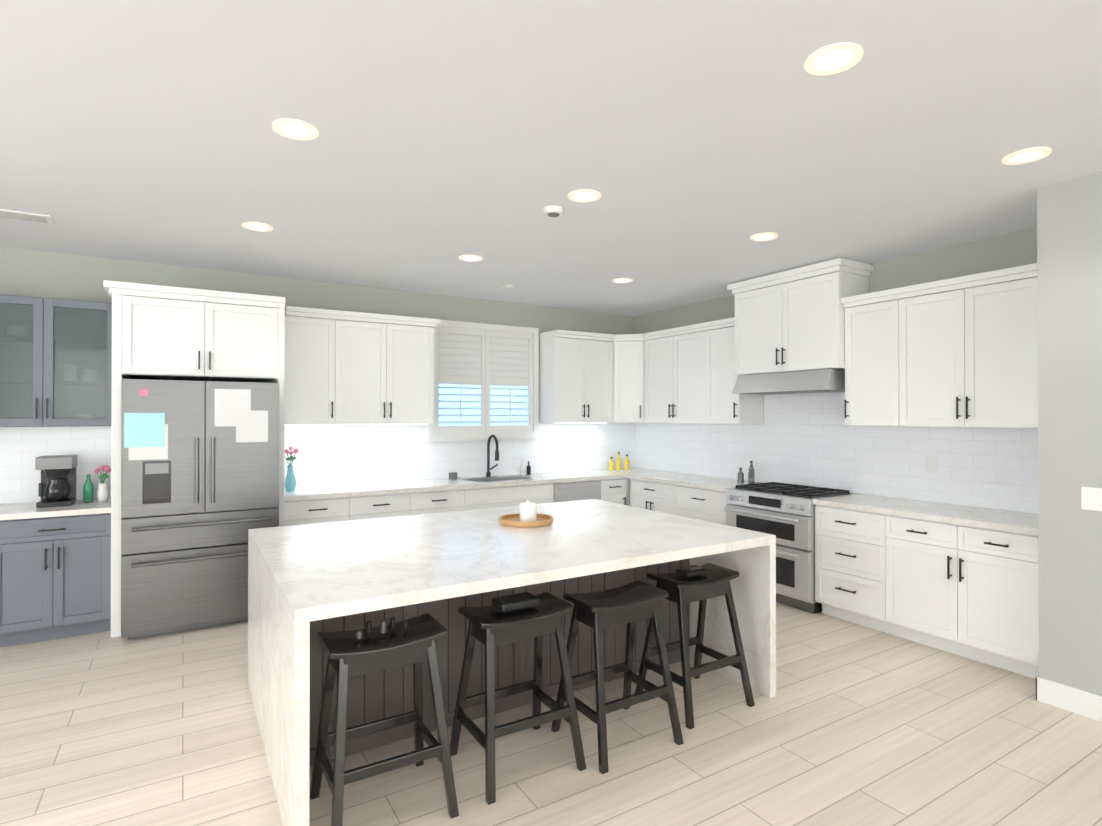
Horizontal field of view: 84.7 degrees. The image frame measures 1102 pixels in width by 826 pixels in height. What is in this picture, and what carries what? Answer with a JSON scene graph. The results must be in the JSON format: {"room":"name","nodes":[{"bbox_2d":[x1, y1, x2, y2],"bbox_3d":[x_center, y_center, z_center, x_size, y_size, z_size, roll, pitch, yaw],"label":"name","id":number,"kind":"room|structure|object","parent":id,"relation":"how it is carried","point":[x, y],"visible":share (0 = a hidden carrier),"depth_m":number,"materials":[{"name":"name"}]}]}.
{"room":"kitchen","nodes":[
{"label":"kitchen","id":0,"kind":"room"},
{"bbox_2d":[0,602,1101,825],"bbox_3d":[-0.078,1.613,0.894,9.400,0.060,11.000,0,0,-31],"label":"floor","id":1,"kind":"structure","parent":0,"point":[851,724],"depth_m":2.84,"materials":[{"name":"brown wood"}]},
{"bbox_2d":[0,522,3,646],"bbox_3d":[-4.182,1.159,4.120,0.773,0.880,0.616,0,0,-31],"label":"base cabinet","id":2,"kind":"object","parent":1,"relation":"on","point":[1,523],"depth_m":4.07,"materials":[{"name":"grey wood"}]},
{"bbox_2d":[4,514,110,646],"bbox_3d":[-3.643,1.160,4.448,0.716,0.880,0.616,0,0,-31],"label":"base cabinet","id":3,"kind":"object","parent":1,"relation":"on","point":[55,572],"depth_m":4.22,"materials":[{"name":"grey wood"}]},
{"bbox_2d":[0,498,110,521],"bbox_3d":[-4.176,0.699,4.111,1.980,0.040,0.641,0,0,-31],"label":"countertop","id":4,"kind":"structure","parent":3,"relation":"on","point":[8,512],"depth_m":4.27,"materials":[{"name":"white stone"}]},
{"bbox_2d":[35,455,76,507],"bbox_3d":[-3.661,0.499,4.481,0.210,0.360,0.245,0,0,-31],"label":"coffee maker","id":5,"kind":"object","parent":4,"relation":"on","point":[57,485],"visible":1,"depth_m":4.41,"materials":[{"name":"black plastic"}]},
{"bbox_2d":[83,474,93,501],"bbox_3d":[-3.537,0.575,4.623,0.064,0.210,0.064,0,0,-31],"label":"bottle","id":6,"kind":"object","parent":4,"relation":"on","point":[88,489],"visible":1,"depth_m":4.60,"materials":[{"name":"green glass"}]},
{"bbox_2d":[94,465,110,501],"bbox_3d":[-3.442,0.539,4.640,0.107,0.282,0.099,0,0,-31],"label":"vase","id":7,"kind":"object","parent":4,"relation":"on","point":[102,494],"visible":1,"depth_m":4.63,"materials":[{"name":"white ceramic"}]},
{"bbox_2d":[103,280,284,637],"bbox_3d":[-2.835,0.335,4.871,1.185,2.535,0.741,0,0,-31],"label":"enclosure","id":8,"kind":"object","parent":1,"relation":"on","point":[159,332],"visible":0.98,"depth_m":4.55,"materials":[{"name":"white wood"}]},
{"bbox_2d":[121,379,278,639],"bbox_3d":[-2.746,0.684,4.775,1.000,1.835,0.942,0,0,-31],"label":"refrigerator","id":9,"kind":"object","parent":1,"relation":"on","point":[200,482],"visible":0.92,"depth_m":4.39,"materials":[{"name":"silver metal"}]},
{"bbox_2d":[284,496,359,525],"bbox_3d":[-2.109,1.164,5.379,0.585,0.880,0.621,0,0,-31],"label":"base cabinet","id":10,"kind":"object","parent":1,"relation":"on","point":[320,504],"depth_m":5.12,"materials":[{"name":"white wood"}]},
{"bbox_2d":[284,468,659,499],"bbox_3d":[-0.562,0.709,6.311,4.194,0.040,0.641,0,0,-31],"label":"countertop","id":11,"kind":"structure","parent":10,"relation":"on","point":[327,492],"depth_m":5.89,"materials":[{"name":"white stone"}]},
{"bbox_2d":[284,446,298,491],"bbox_3d":[-2.284,0.486,5.286,0.154,0.394,0.109,0,0,-31],"label":"vase","id":12,"kind":"object","parent":11,"relation":"on","point":[290,482],"visible":0.94,"depth_m":5.27,"materials":[{"name":"blue ceramic"}]},
{"bbox_2d":[449,472,456,479],"bbox_3d":[-1.018,0.653,6.284,0.070,0.070,0.060,0,0,-31],"label":"cup","id":13,"kind":"object","parent":11,"relation":"on","point":[452,475],"depth_m":6.26,"materials":[{"name":"grey ceramic"}]},
{"bbox_2d":[486,435,498,476],"bbox_3d":[-0.583,0.459,6.452,0.140,0.460,0.260,0,0,-31],"label":"sink faucet","id":14,"kind":"object","parent":11,"relation":"on","point":[488,473],"visible":1,"depth_m":6.50,"materials":[{"name":"black metal"}]},
{"bbox_2d":[520,460,530,474],"bbox_3d":[-0.283,0.605,6.744,0.125,0.170,0.057,0,0,-31],"label":"soap bottle","id":15,"kind":"object","parent":11,"relation":"on","point":[525,469],"depth_m":6.72,"materials":[{"name":"white plastic"}]},
{"bbox_2d":[609,457,613,469],"bbox_3d":[0.734,0.613,7.338,0.064,0.160,0.061,0,0,-31],"label":"bottle","id":16,"kind":"object","parent":11,"relation":"on","point":[611,464],"depth_m":7.32,"materials":[{"name":"yellow"}]},
{"bbox_2d":[616,452,620,469],"bbox_3d":[0.823,0.583,7.346,0.064,0.220,0.061,0,0,-31],"label":"bottle","id":17,"kind":"object","parent":11,"relation":"on","point":[618,464],"depth_m":7.32,"materials":[{"name":"yellow glass"}]},
{"bbox_2d":[624,454,629,469],"bbox_3d":[0.923,0.598,7.336,0.064,0.190,0.061,0,0,-31],"label":"bottle","id":18,"kind":"object","parent":11,"relation":"on","point":[626,463],"depth_m":7.31,"materials":[{"name":"yellow glass"}]},
{"bbox_2d":[309,613,458,825],"bbox_3d":[-0.682,1.235,2.447,0.485,0.712,0.437,0,0,-31],"label":"stool","id":19,"kind":"object","parent":1,"relation":"on","point":[349,654],"visible":0.98,"depth_m":2.40,"materials":[{"name":"black wood"}]},
{"bbox_2d":[356,618,408,638],"bbox_3d":[-0.687,0.862,2.447,0.212,0.045,0.083,0,0,-31],"label":"bottles","id":20,"kind":"object","parent":19,"relation":"on","point":[383,626],"visible":0.96,"depth_m":2.43,"materials":[{"name":"black"}]},
{"bbox_2d":[360,492,419,518],"bbox_3d":[-1.677,1.166,5.642,0.654,0.880,0.621,0,0,-31],"label":"base cabinet","id":21,"kind":"object","parent":1,"relation":"on","point":[404,503],"depth_m":5.43,"materials":[{"name":"white wood"}]},
{"bbox_2d":[420,488,471,513],"bbox_3d":[-1.216,1.167,5.922,0.653,0.880,0.621,0,0,-31],"label":"base cabinet","id":22,"kind":"object","parent":1,"relation":"on","point":[460,500],"depth_m":5.71,"materials":[{"name":"white wood"}]},
{"bbox_2d":[248,499,775,825],"bbox_3d":[-0.265,1.143,3.503,2.530,0.905,1.750,0,0,-31],"label":"kitchen island","id":23,"kind":"object","parent":1,"relation":"on","point":[307,583],"visible":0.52,"depth_m":3.08,"materials":[{"name":"white stone"}]},
{"bbox_2d":[499,500,552,527],"bbox_3d":[-0.157,0.618,3.800,0.344,0.145,0.344,0,0,-31],"label":"tray","id":24,"kind":"object","parent":23,"relation":"on","point":[528,516],"visible":1,"depth_m":3.75,"materials":[{"name":"brown wood"}]},
{"bbox_2d":[472,484,555,509],"bbox_3d":[-0.581,1.169,6.309,1.059,0.880,0.621,0,0,-31],"label":"base cabinet","id":25,"kind":"object","parent":1,"relation":"on","point":[482,498],"depth_m":6.08,"materials":[{"name":"white wood"}]},
{"bbox_2d":[449,592,585,804],"bbox_3d":[-0.161,1.236,2.764,0.485,0.712,0.437,0,0,-31],"label":"stool","id":26,"kind":"object","parent":1,"relation":"on","point":[490,627],"visible":0.88,"depth_m":2.71,"materials":[{"name":"black wood"}]},
{"bbox_2d":[491,592,539,612],"bbox_3d":[-0.161,0.866,2.766,0.200,0.045,0.120,0,0,-31],"label":"pouch","id":27,"kind":"object","parent":26,"relation":"on","point":[514,602],"visible":1,"depth_m":2.73,"materials":[{"name":"black"}]},
{"bbox_2d":[556,480,607,501],"bbox_3d":[0.130,1.171,6.741,0.724,0.880,0.621,0,0,-31],"label":"dishwasher","id":28,"kind":"object","parent":1,"relation":"on","point":[579,489],"depth_m":6.51,"materials":[{"name":"white"}]},
{"bbox_2d":[551,580,683,773],"bbox_3d":[0.320,1.237,2.975,0.485,0.712,0.437,0,0,-31],"label":"stool","id":29,"kind":"object","parent":1,"relation":"on","point":[630,604],"visible":1,"depth_m":2.92,"materials":[{"name":"black wood"}]},
{"bbox_2d":[608,480,627,504],"bbox_3d":[0.534,1.172,6.987,0.340,0.880,0.621,0,0,-31],"label":"base cabinet","id":30,"kind":"object","parent":1,"relation":"on","point":[617,489],"depth_m":6.77,"materials":[{"name":"white wood"}]},
{"bbox_2d":[628,480,629,505],"bbox_3d":[0.928,1.173,7.227,0.693,0.880,0.621,0,0,-31],"label":"base cabinet","id":31,"kind":"object","parent":1,"relation":"on","point":[628,480],"depth_m":6.87,"materials":[{"name":"white wood"}]},
{"bbox_2d":[630,480,666,512],"bbox_3d":[1.328,1.171,6.644,0.616,0.880,0.740,0,0,-31],"label":"base cabinet","id":32,"kind":"object","parent":1,"relation":"on","point":[644,494],"depth_m":6.51,"materials":[{"name":"white wood"}]},
{"bbox_2d":[635,563,754,728],"bbox_3d":[0.791,1.239,3.355,0.485,0.712,0.437,0,0,-31],"label":"stool","id":33,"kind":"object","parent":1,"relation":"on","point":[681,590],"visible":0.83,"depth_m":3.30,"materials":[{"name":"black wood"}]},
{"bbox_2d":[676,565,708,576],"bbox_3d":[0.782,0.871,3.352,0.160,0.040,0.100,0,0,-31],"label":"wallet","id":34,"kind":"object","parent":33,"relation":"on","point":[691,570],"visible":1,"depth_m":3.32,"materials":[{"name":"black leather"}]},
{"bbox_2d":[667,484,728,524],"bbox_3d":[1.697,1.168,6.038,0.616,0.880,0.790,0,0,-31],"label":"base cabinet","id":35,"kind":"object","parent":1,"relation":"on","point":[700,497],"depth_m":5.90,"materials":[{"name":"white wood"}]},
{"bbox_2d":[627,472,767,491],"bbox_3d":[1.509,0.710,6.326,0.641,0.040,1.474,0,0,-31],"label":"countertop","id":36,"kind":"structure","parent":35,"relation":"on","point":[713,484],"depth_m":6.20,"materials":[{"name":"white stone"}]},
{"bbox_2d":[737,467,743,482],"bbox_3d":[1.864,0.611,5.942,0.057,0.150,0.060,0,0,-31],"label":"oil bottle","id":37,"kind":"object","parent":36,"relation":"on","point":[740,475],"depth_m":5.92,"materials":[{"name":"clear glass"}]},
{"bbox_2d":[748,463,754,483],"bbox_3d":[1.925,0.590,5.804,0.057,0.190,0.060,0,0,-31],"label":"oil bottle","id":38,"kind":"object","parent":36,"relation":"on","point":[751,475],"depth_m":5.79,"materials":[{"name":"clear glass"}]},
{"bbox_2d":[724,482,853,613],"bbox_3d":[2.063,1.131,5.288,0.738,0.948,0.860,0,0,-31],"label":"range oven","id":39,"kind":"object","parent":1,"relation":"on","point":[784,513],"visible":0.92,"depth_m":4.98,"materials":[{"name":"silver metal"}]},
{"bbox_2d":[815,506,880,630],"bbox_3d":[2.517,1.162,4.690,0.616,0.880,0.620,0,0,-31],"label":"base cabinet","id":40,"kind":"object","parent":1,"relation":"on","point":[847,542],"depth_m":4.56,"materials":[{"name":"white wood"}]},
{"bbox_2d":[881,514,1038,678],"bbox_3d":[2.902,1.158,4.058,0.616,0.880,0.973,0,0,-31],"label":"base cabinet","id":41,"kind":"object","parent":1,"relation":"on","point":[961,580],"depth_m":3.89,"materials":[{"name":"white wood"}]},
{"bbox_2d":[813,494,1037,537],"bbox_3d":[2.744,0.700,4.294,0.641,0.040,1.537,0,0,-31],"label":"countertop","id":42,"kind":"structure","parent":41,"relation":"on","point":[1012,522],"depth_m":4.17,"materials":[{"name":"white stone"}]},
{"bbox_2d":[0,171,1101,695],"bbox_3d":[-0.068,0.157,0.789,9.420,2.850,10.920,0,0,-31],"label":"wall","id":43,"kind":"structure","parent":0,"point":[1048,469],"depth_m":4.76,"materials":[{"name":"grey paint"}]},
{"bbox_2d":[0,294,111,426],"bbox_3d":[-3.798,-0.369,4.519,0.916,0.940,0.346,0,0,-31],"label":"upper cabinet","id":44,"kind":"object","parent":43,"relation":"attached to","point":[55,362],"visible":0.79,"depth_m":4.41,"materials":[{"name":"grey"}]},
{"bbox_2d":[285,310,344,425],"bbox_3d":[-2.208,-0.386,5.487,0.520,0.984,0.347,0,0,-31],"label":"upper cabinet","id":45,"kind":"object","parent":43,"relation":"attached to","point":[314,342],"depth_m":5.36,"materials":[{"name":"white wood"}]},
{"bbox_2d":[345,314,436,424],"bbox_3d":[-1.659,-0.384,5.821,0.992,0.984,0.347,0,0,-31],"label":"upper cabinet","id":46,"kind":"object","parent":43,"relation":"attached to","point":[349,368],"depth_m":5.70,"materials":[{"name":"white wood"}]},
{"bbox_2d":[426,320,539,441],"bbox_3d":[-0.714,-0.337,6.576,1.330,1.265,0.084,0,0,-31],"label":"window shutters","id":47,"kind":"object","parent":43,"relation":"attached to","point":[484,356],"visible":0.9,"depth_m":6.56,"materials":[{"name":"white wood"}]},
{"bbox_2d":[539,330,614,423],"bbox_3d":[0.304,-0.397,6.989,0.798,1.031,0.391,0,0,-31],"label":"upper cabinet","id":48,"kind":"object","parent":43,"relation":"attached to","point":[575,376],"visible":1,"depth_m":6.84,"materials":[{"name":"white wood"}]},
{"bbox_2d":[612,334,645,422],"bbox_3d":[0.964,-0.398,7.263,0.603,1.025,0.608,0,0,-31],"label":"upper cabinet","id":49,"kind":"object","parent":43,"relation":"attached to","point":[628,378],"visible":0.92,"depth_m":7.03,"materials":[{"name":"white wood"}]},
{"bbox_2d":[644,329,697,423],"bbox_3d":[1.495,-0.380,6.636,0.347,0.984,1.014,0,0,-31],"label":"upper cabinet","id":50,"kind":"object","parent":43,"relation":"attached to","point":[691,376],"depth_m":6.59,"materials":[{"name":"white wood"}]},
{"bbox_2d":[698,321,763,423],"bbox_3d":[1.826,-0.383,6.092,0.347,0.984,0.487,0,0,-31],"label":"upper cabinet","id":51,"kind":"object","parent":43,"relation":"attached to","point":[717,404],"depth_m":6.00,"materials":[{"name":"white wood"}]},
{"bbox_2d":[727,258,873,375],"bbox_3d":[2.184,-0.792,5.395,0.461,0.865,1.164,0,0,-31],"label":"upper cabinet","id":52,"kind":"object","parent":43,"relation":"attached to","point":[792,320],"visible":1,"depth_m":5.18,"materials":[{"name":"white wood"}]},
{"bbox_2d":[732,369,844,393],"bbox_3d":[2.161,-0.268,5.378,0.515,0.174,0.960,0,0,-31],"label":"range hood","id":53,"kind":"object","parent":52,"relation":"attached to","point":[820,381],"visible":0.85,"depth_m":5.15,"materials":[{"name":"silver metal"}]},
{"bbox_2d":[843,295,888,425],"bbox_3d":[2.640,-0.390,4.754,0.347,0.984,0.487,0,0,-31],"label":"upper cabinet","id":54,"kind":"object","parent":43,"relation":"attached to","point":[866,402],"depth_m":4.72,"materials":[{"name":"white wood"}]},
{"bbox_2d":[926,457,935,471],"bbox_3d":[2.911,0.394,4.635,0.009,0.115,0.075,0,0,-31],"label":"electrical outlet plate","id":55,"kind":"object","parent":43,"relation":"attached to","point":[930,464],"visible":1,"depth_m":4.63,"materials":[{"name":"white plastic"}]},
{"bbox_2d":[889,267,1037,427],"bbox_3d":[2.988,-0.393,4.181,0.347,0.984,1.079,0,0,-31],"label":"upper cabinet","id":56,"kind":"object","parent":43,"relation":"attached to","point":[961,351],"depth_m":4.11,"materials":[{"name":"white wood"}]},
{"bbox_2d":[1035,675,1101,721],"bbox_3d":[4.313,1.518,0.801,0.114,0.130,6.058,0,0,-31],"label":"baseboard","id":57,"kind":"structure","parent":43,"relation":"attached to","point":[1074,700],"depth_m":3.23,"materials":[{"name":"white wood"}]},
{"bbox_2d":[1081,487,1101,510],"bbox_3d":[2.832,0.449,3.147,0.010,0.120,0.115,0,0,-31],"label":"switch plate","id":58,"kind":"object","parent":43,"relation":"attached to","point":[1091,498],"visible":1,"depth_m":3.16,"materials":[{"name":"white plastic"}]},
{"bbox_2d":[0,0,1101,315],"bbox_3d":[-0.078,-1.307,0.908,9.400,0.080,11.000,0,0,-31],"label":"ceiling","id":59,"kind":"structure","parent":0,"point":[696,144],"depth_m":2.73,"materials":[{"name":"grey paint"}]},
{"bbox_2d":[0,209,54,223],"bbox_3d":[-3.414,-1.246,3.794,0.440,0.011,0.180,0,0,-31],"label":"ceiling vent","id":60,"kind":"object","parent":59,"relation":"in","point":[18,215],"visible":1,"depth_m":3.82,"materials":[{"name":"white metal"}]},
{"bbox_2d":[242,222,272,231],"bbox_3d":[-1.968,-1.248,4.054,0.190,0.006,0.190,0,0,-31],"label":"recessed light","id":61,"kind":"object","parent":59,"relation":"in","point":[257,226],"visible":0.98,"depth_m":4.04,"materials":[{"name":"white"}]},
{"bbox_2d":[272,119,318,139],"bbox_3d":[-1.131,-1.254,2.678,0.190,0.006,0.190,0,0,-31],"label":"recessed light","id":62,"kind":"object","parent":59,"relation":"in","point":[295,129],"visible":1,"depth_m":2.67,"materials":[{"name":"white"}]},
{"bbox_2d":[459,255,482,261],"bbox_3d":[-0.644,-1.244,4.859,0.190,0.006,0.190,0,0,-31],"label":"recessed light","id":63,"kind":"object","parent":59,"relation":"in","point":[472,258],"visible":1,"depth_m":4.86,"materials":[{"name":"white"}]},
{"bbox_2d":[501,285,513,287],"bbox_3d":[-0.425,-1.235,5.905,0.118,0.014,0.120,0,0,-31],"label":"ceiling vent","id":64,"kind":"object","parent":59,"relation":"in","point":[507,286],"visible":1,"depth_m":5.88,"materials":[{"name":"white metal"}]},
{"bbox_2d":[543,206,563,217],"bbox_3d":[0.017,-1.233,3.716,0.130,0.039,0.130,0,0,-31],"label":"smoke detector","id":65,"kind":"object","parent":59,"relation":"attached to","point":[553,211],"visible":1,"depth_m":3.68,"materials":[{"name":"white plastic"}]},
{"bbox_2d":[568,189,600,201],"bbox_3d":[0.193,-1.250,3.484,0.190,0.006,0.190,0,0,-31],"label":"recessed light","id":66,"kind":"object","parent":59,"relation":"in","point":[584,195],"visible":1,"depth_m":3.47,"materials":[{"name":"white"}]},
{"bbox_2d":[613,278,632,282],"bbox_3d":[0.672,-1.240,5.660,0.190,0.006,0.190,0,0,-31],"label":"recessed light","id":67,"kind":"object","parent":59,"relation":"in","point":[622,280],"visible":0.98,"depth_m":5.65,"materials":[{"name":"white"}]},
{"bbox_2d":[750,233,777,240],"bbox_3d":[1.509,-1.246,4.284,0.190,0.006,0.190,0,0,-31],"label":"recessed light","id":68,"kind":"object","parent":59,"relation":"in","point":[763,236],"visible":0.96,"depth_m":4.28,"materials":[{"name":"white"}]},
{"bbox_2d":[804,42,862,75],"bbox_3d":[1.004,-1.257,2.151,0.190,0.006,0.190,0,0,-31],"label":"recessed light","id":69,"kind":"object","parent":59,"relation":"in","point":[833,58],"visible":1,"depth_m":2.14,"materials":[{"name":"white"}]},
{"bbox_2d":[1002,147,1050,164],"bbox_3d":[2.320,-1.253,2.951,0.190,0.006,0.190,0,0,-31],"label":"recessed light","id":70,"kind":"object","parent":59,"relation":"in","point":[1029,155],"visible":0.98,"depth_m":2.95,"materials":[{"name":"white"}]},
{"label":"outside","id":71,"kind":"structure","parent":0,"visible":0},
{"bbox_2d":[439,384,527,425],"bbox_3d":[-0.816,-0.348,6.745,1.410,1.340,0.010,0,0,-31],"label":"sky","id":72,"kind":"structure","parent":71,"point":[477,405],"depth_m":6.74,"materials":[{"name":"blue"}]}
]}

